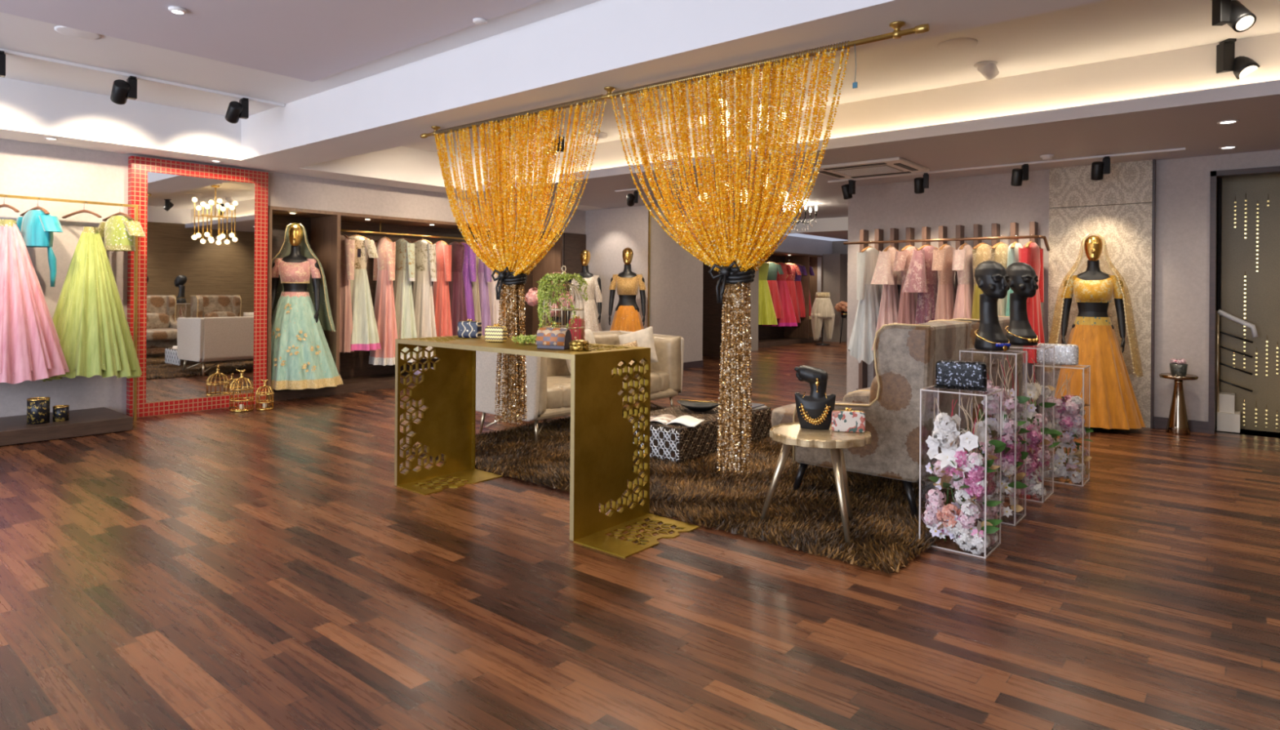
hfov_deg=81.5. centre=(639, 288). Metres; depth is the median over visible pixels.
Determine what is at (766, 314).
outfit
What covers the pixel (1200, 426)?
baseboard
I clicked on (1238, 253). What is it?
panel
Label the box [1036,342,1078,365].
clutch
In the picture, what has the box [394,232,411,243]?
clothes hanger
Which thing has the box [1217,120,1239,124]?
recessed light
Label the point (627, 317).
mannequin
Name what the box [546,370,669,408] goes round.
seat cushion
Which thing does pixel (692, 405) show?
dish
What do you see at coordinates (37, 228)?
blouse
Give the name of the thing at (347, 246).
gown
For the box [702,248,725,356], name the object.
door
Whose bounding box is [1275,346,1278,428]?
string
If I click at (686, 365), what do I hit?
baseboard
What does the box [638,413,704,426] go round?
open magazine
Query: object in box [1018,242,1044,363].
gown
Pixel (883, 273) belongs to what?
gown
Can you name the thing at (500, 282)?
gown
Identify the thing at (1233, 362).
string
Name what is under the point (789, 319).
outfit
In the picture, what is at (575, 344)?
trinket box
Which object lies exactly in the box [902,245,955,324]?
gown
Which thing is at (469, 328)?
clutch
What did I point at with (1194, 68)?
ceiling
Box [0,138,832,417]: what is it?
wall
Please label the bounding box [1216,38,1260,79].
track spotlight
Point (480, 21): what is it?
ceiling sensor
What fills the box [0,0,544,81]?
ceiling panel
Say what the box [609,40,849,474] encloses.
curtain
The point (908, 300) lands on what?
gown
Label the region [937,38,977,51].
ceiling speaker
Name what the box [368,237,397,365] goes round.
gown
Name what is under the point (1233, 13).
track spotlight
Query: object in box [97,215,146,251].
blouse
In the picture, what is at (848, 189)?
track spotlight
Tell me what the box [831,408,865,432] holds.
clutch
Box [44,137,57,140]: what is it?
recessed light
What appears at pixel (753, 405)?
magazine
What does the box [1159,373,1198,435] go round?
pedestal side table
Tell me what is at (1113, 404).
mannequin
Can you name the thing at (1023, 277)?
mannequin
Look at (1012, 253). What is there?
gown
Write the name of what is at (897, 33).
curtain rod
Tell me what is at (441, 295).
gown
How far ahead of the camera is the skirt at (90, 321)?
6.32 m
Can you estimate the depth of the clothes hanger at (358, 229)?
8.87 m
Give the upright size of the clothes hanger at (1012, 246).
0.144 m
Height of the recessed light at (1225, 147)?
0.005 m
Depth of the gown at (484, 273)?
10.19 m
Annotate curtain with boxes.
[432,94,606,424]
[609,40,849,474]
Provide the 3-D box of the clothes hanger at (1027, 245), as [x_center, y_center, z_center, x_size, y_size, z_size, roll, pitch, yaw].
[3.736,-0.449,7.064,0.390,0.144,0.049,0,0,-45]
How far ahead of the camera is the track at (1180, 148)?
6.94 m
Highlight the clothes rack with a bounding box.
[843,221,1049,417]
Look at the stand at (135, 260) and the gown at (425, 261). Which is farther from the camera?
the gown at (425, 261)
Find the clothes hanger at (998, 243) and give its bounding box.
[991,235,1008,248]
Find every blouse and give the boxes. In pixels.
[16,209,63,286]
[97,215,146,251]
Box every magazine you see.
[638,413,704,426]
[749,402,764,408]
[750,405,767,409]
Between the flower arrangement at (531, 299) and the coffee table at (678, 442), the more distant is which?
the flower arrangement at (531, 299)
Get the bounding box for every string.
[1232,195,1235,367]
[1243,200,1246,425]
[1254,200,1258,426]
[1265,194,1269,427]
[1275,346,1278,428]
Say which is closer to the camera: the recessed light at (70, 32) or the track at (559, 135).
the recessed light at (70, 32)
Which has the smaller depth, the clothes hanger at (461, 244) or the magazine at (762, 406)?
the magazine at (762, 406)
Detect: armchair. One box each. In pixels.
[771,319,971,517]
[853,315,1023,453]
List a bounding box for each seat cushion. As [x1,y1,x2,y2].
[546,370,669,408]
[771,400,853,427]
[853,386,870,391]
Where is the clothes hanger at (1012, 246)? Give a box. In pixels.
[1010,234,1018,248]
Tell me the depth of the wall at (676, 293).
11.13 m
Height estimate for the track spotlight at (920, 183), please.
0.200 m
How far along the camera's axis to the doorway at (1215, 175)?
6.44 m
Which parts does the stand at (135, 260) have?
rail, post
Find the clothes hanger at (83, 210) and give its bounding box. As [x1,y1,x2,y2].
[62,201,102,218]
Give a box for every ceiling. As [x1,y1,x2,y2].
[0,0,1279,160]
[480,79,1279,239]
[488,32,1279,182]
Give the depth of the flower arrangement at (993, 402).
3.94 m
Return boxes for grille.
[832,164,903,176]
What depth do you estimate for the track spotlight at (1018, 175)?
6.89 m
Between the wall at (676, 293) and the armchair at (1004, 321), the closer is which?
the armchair at (1004, 321)
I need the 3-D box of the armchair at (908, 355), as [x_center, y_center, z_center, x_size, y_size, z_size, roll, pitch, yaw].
[1.358,0.705,4.496,1.015,1.039,0.746,0,0,40]
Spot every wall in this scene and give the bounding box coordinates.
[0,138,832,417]
[585,205,703,362]
[832,240,848,254]
[846,149,1279,421]
[1216,177,1218,311]
[1217,177,1222,391]
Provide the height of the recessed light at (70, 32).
0.009 m
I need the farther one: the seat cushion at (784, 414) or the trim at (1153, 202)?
the trim at (1153, 202)
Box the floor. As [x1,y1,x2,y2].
[0,341,1279,729]
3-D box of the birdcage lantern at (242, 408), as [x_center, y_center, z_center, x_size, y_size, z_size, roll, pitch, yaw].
[-3.889,0.987,7.254,0.214,0.404,0.214,0,0,5]
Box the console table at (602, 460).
[394,335,700,558]
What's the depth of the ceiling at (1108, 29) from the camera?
5.15 m
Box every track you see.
[0,48,284,106]
[513,124,568,138]
[614,188,640,191]
[827,147,1185,182]
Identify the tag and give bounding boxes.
[852,44,857,88]
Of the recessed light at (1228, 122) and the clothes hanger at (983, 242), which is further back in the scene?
the clothes hanger at (983, 242)
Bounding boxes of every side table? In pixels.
[759,422,871,546]
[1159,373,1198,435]
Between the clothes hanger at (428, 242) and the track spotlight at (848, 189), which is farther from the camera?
the clothes hanger at (428, 242)
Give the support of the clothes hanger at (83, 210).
hanging from the stand at (135, 260)
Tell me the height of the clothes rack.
1.904 m
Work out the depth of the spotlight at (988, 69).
5.21 m
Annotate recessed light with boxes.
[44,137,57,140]
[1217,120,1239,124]
[1218,146,1237,149]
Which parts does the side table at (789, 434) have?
leg, leg, leg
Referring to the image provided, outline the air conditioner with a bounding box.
[807,157,929,179]
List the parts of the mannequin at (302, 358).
veil trim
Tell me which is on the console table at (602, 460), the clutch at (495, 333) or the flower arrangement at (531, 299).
the clutch at (495, 333)
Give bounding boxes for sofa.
[475,330,684,440]
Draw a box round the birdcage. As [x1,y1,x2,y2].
[542,265,584,339]
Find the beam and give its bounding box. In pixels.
[240,0,1106,167]
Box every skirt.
[0,219,70,383]
[40,226,142,381]
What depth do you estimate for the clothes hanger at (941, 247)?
7.49 m
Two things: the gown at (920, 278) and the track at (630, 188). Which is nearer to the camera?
the gown at (920, 278)
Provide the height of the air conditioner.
0.037 m
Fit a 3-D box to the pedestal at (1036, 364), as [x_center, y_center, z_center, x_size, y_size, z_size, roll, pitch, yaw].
[2.745,0.869,4.844,0.292,0.743,0.236,0,0,40]
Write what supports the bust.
on the side table at (789, 434)
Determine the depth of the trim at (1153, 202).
6.68 m
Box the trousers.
[810,292,835,345]
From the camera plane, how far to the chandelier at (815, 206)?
10.33 m
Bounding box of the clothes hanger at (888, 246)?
[883,239,897,251]
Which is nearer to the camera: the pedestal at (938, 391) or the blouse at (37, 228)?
the pedestal at (938, 391)
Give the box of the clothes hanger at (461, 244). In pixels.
[448,235,463,246]
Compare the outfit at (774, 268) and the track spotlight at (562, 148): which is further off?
the outfit at (774, 268)
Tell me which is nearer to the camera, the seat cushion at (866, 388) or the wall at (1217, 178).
the seat cushion at (866, 388)
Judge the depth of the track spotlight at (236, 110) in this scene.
6.23 m
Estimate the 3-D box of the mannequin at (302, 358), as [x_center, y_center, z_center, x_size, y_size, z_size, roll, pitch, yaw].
[-3.762,0.182,8.204,0.934,1.813,0.814,0,0,-13]
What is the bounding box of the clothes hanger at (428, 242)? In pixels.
[412,233,432,244]
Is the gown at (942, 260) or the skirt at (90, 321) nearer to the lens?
the skirt at (90, 321)
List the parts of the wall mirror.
glass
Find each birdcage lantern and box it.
[229,368,253,412]
[255,379,274,410]
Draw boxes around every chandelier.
[698,76,788,203]
[783,203,817,231]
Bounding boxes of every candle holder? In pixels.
[26,396,50,424]
[52,404,69,421]
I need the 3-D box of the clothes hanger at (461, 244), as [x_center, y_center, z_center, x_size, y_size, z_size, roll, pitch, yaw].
[-2.493,-0.635,9.985,0.390,0.144,0.049,0,0,39]
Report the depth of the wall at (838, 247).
18.07 m
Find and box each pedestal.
[919,385,1002,558]
[958,347,1026,525]
[989,345,1054,502]
[1031,363,1090,486]
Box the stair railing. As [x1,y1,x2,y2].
[1215,309,1258,432]
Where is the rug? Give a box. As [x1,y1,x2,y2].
[402,404,1029,574]
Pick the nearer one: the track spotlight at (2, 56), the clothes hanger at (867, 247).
the track spotlight at (2, 56)
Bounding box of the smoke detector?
[1040,154,1054,159]
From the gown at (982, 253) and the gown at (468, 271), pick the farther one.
the gown at (468, 271)
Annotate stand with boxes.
[0,194,138,421]
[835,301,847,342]
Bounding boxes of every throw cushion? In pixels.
[565,328,595,373]
[611,340,644,377]
[617,325,657,363]
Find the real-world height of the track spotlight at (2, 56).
0.209 m
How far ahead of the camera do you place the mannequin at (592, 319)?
10.88 m
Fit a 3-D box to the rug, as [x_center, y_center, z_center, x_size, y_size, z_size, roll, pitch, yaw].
[0.540,1.198,5.394,3.772,0.052,2.826,0,0,40]
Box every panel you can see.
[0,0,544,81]
[562,232,586,327]
[1047,160,1152,427]
[1220,173,1279,432]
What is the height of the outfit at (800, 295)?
1.230 m
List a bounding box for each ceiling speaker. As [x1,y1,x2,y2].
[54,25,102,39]
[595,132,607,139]
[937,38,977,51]
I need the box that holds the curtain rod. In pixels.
[420,21,929,137]
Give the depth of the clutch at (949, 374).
3.54 m
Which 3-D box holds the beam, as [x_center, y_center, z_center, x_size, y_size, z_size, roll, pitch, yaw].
[-0.189,-1.401,4.455,9.000,0.400,0.540,0,0,40]
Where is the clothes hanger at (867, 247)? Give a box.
[860,240,879,252]
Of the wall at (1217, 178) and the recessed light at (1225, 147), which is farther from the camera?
the wall at (1217, 178)
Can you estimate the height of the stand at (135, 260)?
1.935 m
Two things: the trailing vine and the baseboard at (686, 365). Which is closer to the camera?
the trailing vine
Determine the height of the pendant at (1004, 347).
0.036 m
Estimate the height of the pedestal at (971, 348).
0.897 m
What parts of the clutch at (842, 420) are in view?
frame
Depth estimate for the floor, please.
2.91 m
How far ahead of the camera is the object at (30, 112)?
6.65 m
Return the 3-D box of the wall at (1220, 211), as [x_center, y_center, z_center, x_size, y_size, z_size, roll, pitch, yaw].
[6.115,-0.032,6.465,1.950,2.600,1.440,0,0,40]
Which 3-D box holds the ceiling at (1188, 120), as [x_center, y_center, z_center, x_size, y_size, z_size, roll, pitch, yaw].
[5.011,-1.221,10.720,9.000,0.120,11.115,0,0,40]
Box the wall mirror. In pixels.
[126,155,268,417]
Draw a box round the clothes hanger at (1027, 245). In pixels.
[1024,234,1041,248]
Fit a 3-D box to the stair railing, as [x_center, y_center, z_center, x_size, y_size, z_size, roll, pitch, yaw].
[5.309,0.722,6.609,0.295,1.079,0.240,0,0,40]
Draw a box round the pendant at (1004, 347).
[1002,345,1007,351]
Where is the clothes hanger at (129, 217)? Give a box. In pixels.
[102,204,133,221]
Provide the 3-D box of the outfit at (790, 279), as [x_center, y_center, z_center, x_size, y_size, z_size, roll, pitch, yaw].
[3.407,0.100,17.010,0.608,1.350,0.363,0,0,-6]
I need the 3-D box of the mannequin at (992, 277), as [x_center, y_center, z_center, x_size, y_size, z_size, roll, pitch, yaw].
[1.921,0.090,4.051,0.198,0.487,0.175,0,0,41]
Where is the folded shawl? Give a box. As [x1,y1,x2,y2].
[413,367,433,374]
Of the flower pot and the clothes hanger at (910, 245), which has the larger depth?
the clothes hanger at (910, 245)
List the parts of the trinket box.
lid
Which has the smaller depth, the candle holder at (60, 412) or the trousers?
the candle holder at (60, 412)
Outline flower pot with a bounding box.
[1169,358,1187,375]
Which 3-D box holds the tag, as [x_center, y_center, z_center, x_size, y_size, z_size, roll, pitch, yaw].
[0.997,-1.031,3.442,0.022,0.203,0.006,0,0,40]
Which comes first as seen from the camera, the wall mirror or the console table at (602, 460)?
the console table at (602, 460)
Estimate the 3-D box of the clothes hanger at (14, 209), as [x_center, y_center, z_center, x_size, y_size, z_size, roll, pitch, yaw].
[-5.109,-0.676,5.949,0.390,0.144,0.049,0,0,20]
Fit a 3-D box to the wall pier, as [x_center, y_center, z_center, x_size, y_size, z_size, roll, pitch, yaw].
[3.359,0.036,16.531,0.850,2.420,4.230,0,0,40]
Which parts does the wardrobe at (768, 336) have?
panel, panel, panel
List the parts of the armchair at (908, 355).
leg, leg, backrest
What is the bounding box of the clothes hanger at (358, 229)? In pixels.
[348,229,369,239]
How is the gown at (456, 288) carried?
hanging from the clothes hanger at (461, 244)
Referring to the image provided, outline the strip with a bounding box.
[647,204,650,327]
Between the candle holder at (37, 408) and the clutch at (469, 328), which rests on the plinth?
the candle holder at (37, 408)
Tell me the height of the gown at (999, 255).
1.130 m
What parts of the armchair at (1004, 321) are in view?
backrest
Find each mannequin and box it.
[271,222,342,390]
[568,249,602,331]
[608,247,646,331]
[973,260,1010,351]
[1004,262,1039,346]
[1047,233,1145,430]
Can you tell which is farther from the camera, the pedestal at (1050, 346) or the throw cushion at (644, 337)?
the throw cushion at (644, 337)
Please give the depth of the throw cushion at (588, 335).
6.64 m
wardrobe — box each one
[266,205,562,401]
[758,251,822,347]
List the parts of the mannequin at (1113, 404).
veil trim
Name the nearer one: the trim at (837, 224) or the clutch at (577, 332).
the clutch at (577, 332)
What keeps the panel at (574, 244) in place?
attached to the wall at (29, 169)
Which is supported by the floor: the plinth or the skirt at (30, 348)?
the plinth
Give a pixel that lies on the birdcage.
(553, 308)
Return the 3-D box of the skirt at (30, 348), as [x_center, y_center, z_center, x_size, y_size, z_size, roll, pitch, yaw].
[-5.098,0.098,5.977,0.834,1.307,0.489,0,0,-29]
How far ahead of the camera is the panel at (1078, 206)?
6.88 m
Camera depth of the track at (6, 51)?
5.65 m
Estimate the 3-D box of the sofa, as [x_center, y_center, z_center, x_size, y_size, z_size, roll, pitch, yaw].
[-0.507,0.816,6.654,0.849,0.780,1.900,0,0,40]
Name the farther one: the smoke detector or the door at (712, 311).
the door at (712, 311)
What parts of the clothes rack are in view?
rail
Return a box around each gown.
[339,235,354,352]
[349,235,381,351]
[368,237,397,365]
[392,239,419,362]
[411,240,436,359]
[432,241,453,336]
[448,242,466,335]
[460,242,476,320]
[471,252,482,335]
[477,244,491,335]
[485,244,504,325]
[499,281,506,324]
[848,247,883,364]
[871,246,902,350]
[893,246,917,324]
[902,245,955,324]
[931,244,956,319]
[951,244,973,319]
[971,244,991,319]
[991,243,1008,315]
[1005,243,1022,315]
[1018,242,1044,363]
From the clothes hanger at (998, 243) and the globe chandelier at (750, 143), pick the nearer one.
the globe chandelier at (750, 143)
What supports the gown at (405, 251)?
hanging from the clothes hanger at (408, 241)
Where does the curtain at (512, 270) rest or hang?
hanging from the curtain rod
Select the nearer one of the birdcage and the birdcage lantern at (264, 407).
the birdcage
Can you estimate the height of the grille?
0.004 m
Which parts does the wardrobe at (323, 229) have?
panel, panel, hanging rail, panel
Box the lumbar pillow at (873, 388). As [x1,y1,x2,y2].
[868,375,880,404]
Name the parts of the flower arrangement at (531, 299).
pot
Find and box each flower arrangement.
[524,271,574,327]
[921,397,1006,555]
[960,356,1030,517]
[993,352,1062,497]
[1035,372,1093,484]
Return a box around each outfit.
[758,262,777,324]
[761,262,797,326]
[767,262,783,318]
[786,263,801,322]
[794,263,807,317]
[808,266,814,319]
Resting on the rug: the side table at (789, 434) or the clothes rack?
the side table at (789, 434)
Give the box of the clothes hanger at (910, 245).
[900,238,918,251]
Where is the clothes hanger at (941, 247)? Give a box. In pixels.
[938,237,955,249]
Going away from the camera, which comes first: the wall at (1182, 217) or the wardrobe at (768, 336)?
the wall at (1182, 217)
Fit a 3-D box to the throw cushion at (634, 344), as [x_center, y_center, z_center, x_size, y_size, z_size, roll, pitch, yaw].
[-0.153,0.659,6.647,0.422,0.382,0.233,0,0,-11]
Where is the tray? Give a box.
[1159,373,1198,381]
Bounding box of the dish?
[676,399,722,412]
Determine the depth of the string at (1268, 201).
6.57 m
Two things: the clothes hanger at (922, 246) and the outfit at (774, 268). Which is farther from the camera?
the outfit at (774, 268)
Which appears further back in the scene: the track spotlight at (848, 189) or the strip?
the strip
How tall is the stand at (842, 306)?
0.973 m
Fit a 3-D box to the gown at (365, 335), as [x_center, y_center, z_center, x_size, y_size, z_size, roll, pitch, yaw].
[-3.421,0.048,8.888,0.628,1.353,0.389,0,0,9]
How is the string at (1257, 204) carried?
attached to the panel at (1238, 253)
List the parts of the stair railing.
rod, rod, rod, rod, handrail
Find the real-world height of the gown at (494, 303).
1.450 m
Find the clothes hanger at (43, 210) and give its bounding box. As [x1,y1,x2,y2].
[20,198,49,216]
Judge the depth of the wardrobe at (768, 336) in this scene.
17.27 m
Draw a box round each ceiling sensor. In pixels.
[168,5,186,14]
[472,17,487,25]
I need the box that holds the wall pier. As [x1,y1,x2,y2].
[746,244,847,351]
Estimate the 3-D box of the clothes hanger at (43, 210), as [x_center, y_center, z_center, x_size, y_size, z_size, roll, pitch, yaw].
[-4.975,-0.675,6.114,0.390,0.144,0.049,0,0,27]
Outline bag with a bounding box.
[535,327,571,349]
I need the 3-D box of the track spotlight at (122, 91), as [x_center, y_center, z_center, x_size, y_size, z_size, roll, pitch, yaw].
[-3.918,-1.502,5.635,0.187,0.209,0.159,0,0,40]
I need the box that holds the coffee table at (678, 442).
[622,400,771,464]
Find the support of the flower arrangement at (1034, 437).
on the pedestal at (1050, 346)
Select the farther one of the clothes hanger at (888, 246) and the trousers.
the trousers
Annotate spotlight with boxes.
[0,50,5,77]
[110,75,137,104]
[225,97,248,123]
[550,136,564,155]
[626,190,638,206]
[841,179,855,199]
[914,173,928,193]
[973,61,999,79]
[1010,164,1028,186]
[1090,155,1110,180]
[1211,0,1256,32]
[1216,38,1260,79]
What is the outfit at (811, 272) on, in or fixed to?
hanging from the clothes hanger
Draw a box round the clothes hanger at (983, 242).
[972,235,991,249]
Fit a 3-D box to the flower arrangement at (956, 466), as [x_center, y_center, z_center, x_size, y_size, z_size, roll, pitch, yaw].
[1.544,0.881,3.543,0.346,0.711,0.312,0,0,43]
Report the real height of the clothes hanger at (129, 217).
0.144 m
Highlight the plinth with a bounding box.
[0,407,133,445]
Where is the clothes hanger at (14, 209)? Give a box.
[0,195,19,212]
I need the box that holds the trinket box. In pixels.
[568,339,589,351]
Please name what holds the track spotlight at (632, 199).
attached to the track at (630, 188)
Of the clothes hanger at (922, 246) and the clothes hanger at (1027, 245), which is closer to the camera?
the clothes hanger at (1027, 245)
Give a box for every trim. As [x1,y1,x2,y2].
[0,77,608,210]
[705,217,848,235]
[1150,159,1155,428]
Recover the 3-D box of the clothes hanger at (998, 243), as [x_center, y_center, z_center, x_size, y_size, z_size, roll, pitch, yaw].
[3.533,-0.450,7.229,0.390,0.144,0.049,0,0,-37]
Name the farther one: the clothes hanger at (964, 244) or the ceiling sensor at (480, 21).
the clothes hanger at (964, 244)
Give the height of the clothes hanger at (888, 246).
0.144 m
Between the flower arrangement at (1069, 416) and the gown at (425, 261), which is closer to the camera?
the flower arrangement at (1069, 416)
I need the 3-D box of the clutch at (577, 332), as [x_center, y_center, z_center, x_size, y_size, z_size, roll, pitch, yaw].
[-0.361,0.236,4.250,0.085,0.160,0.050,0,0,16]
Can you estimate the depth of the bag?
3.87 m
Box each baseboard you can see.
[683,360,702,368]
[1153,416,1208,433]
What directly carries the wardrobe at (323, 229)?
on the floor
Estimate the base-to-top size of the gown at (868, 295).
1.252 m
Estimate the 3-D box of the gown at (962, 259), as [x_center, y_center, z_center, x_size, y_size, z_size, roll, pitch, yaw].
[3.268,0.151,7.450,0.330,1.180,0.585,0,0,42]
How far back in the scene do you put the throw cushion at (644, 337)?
6.93 m
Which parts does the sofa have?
leg, leg, backrest, rail, leg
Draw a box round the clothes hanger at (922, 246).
[916,244,937,250]
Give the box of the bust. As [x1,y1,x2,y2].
[794,365,835,429]
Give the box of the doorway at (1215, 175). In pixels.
[1208,165,1279,434]
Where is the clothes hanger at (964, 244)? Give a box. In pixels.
[959,236,973,249]
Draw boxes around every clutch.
[457,318,481,337]
[484,323,507,342]
[568,315,585,340]
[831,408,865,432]
[933,360,987,391]
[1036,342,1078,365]
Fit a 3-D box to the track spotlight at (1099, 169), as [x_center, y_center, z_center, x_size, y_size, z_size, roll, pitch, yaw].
[4.039,-1.050,6.519,0.151,0.200,0.141,0,0,40]
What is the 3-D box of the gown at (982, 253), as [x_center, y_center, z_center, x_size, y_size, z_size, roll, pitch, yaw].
[3.392,0.127,7.346,0.350,1.130,0.190,0,0,-36]
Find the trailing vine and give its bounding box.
[511,271,589,343]
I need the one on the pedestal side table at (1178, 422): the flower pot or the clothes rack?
the flower pot
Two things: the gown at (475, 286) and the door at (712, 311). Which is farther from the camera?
the door at (712, 311)

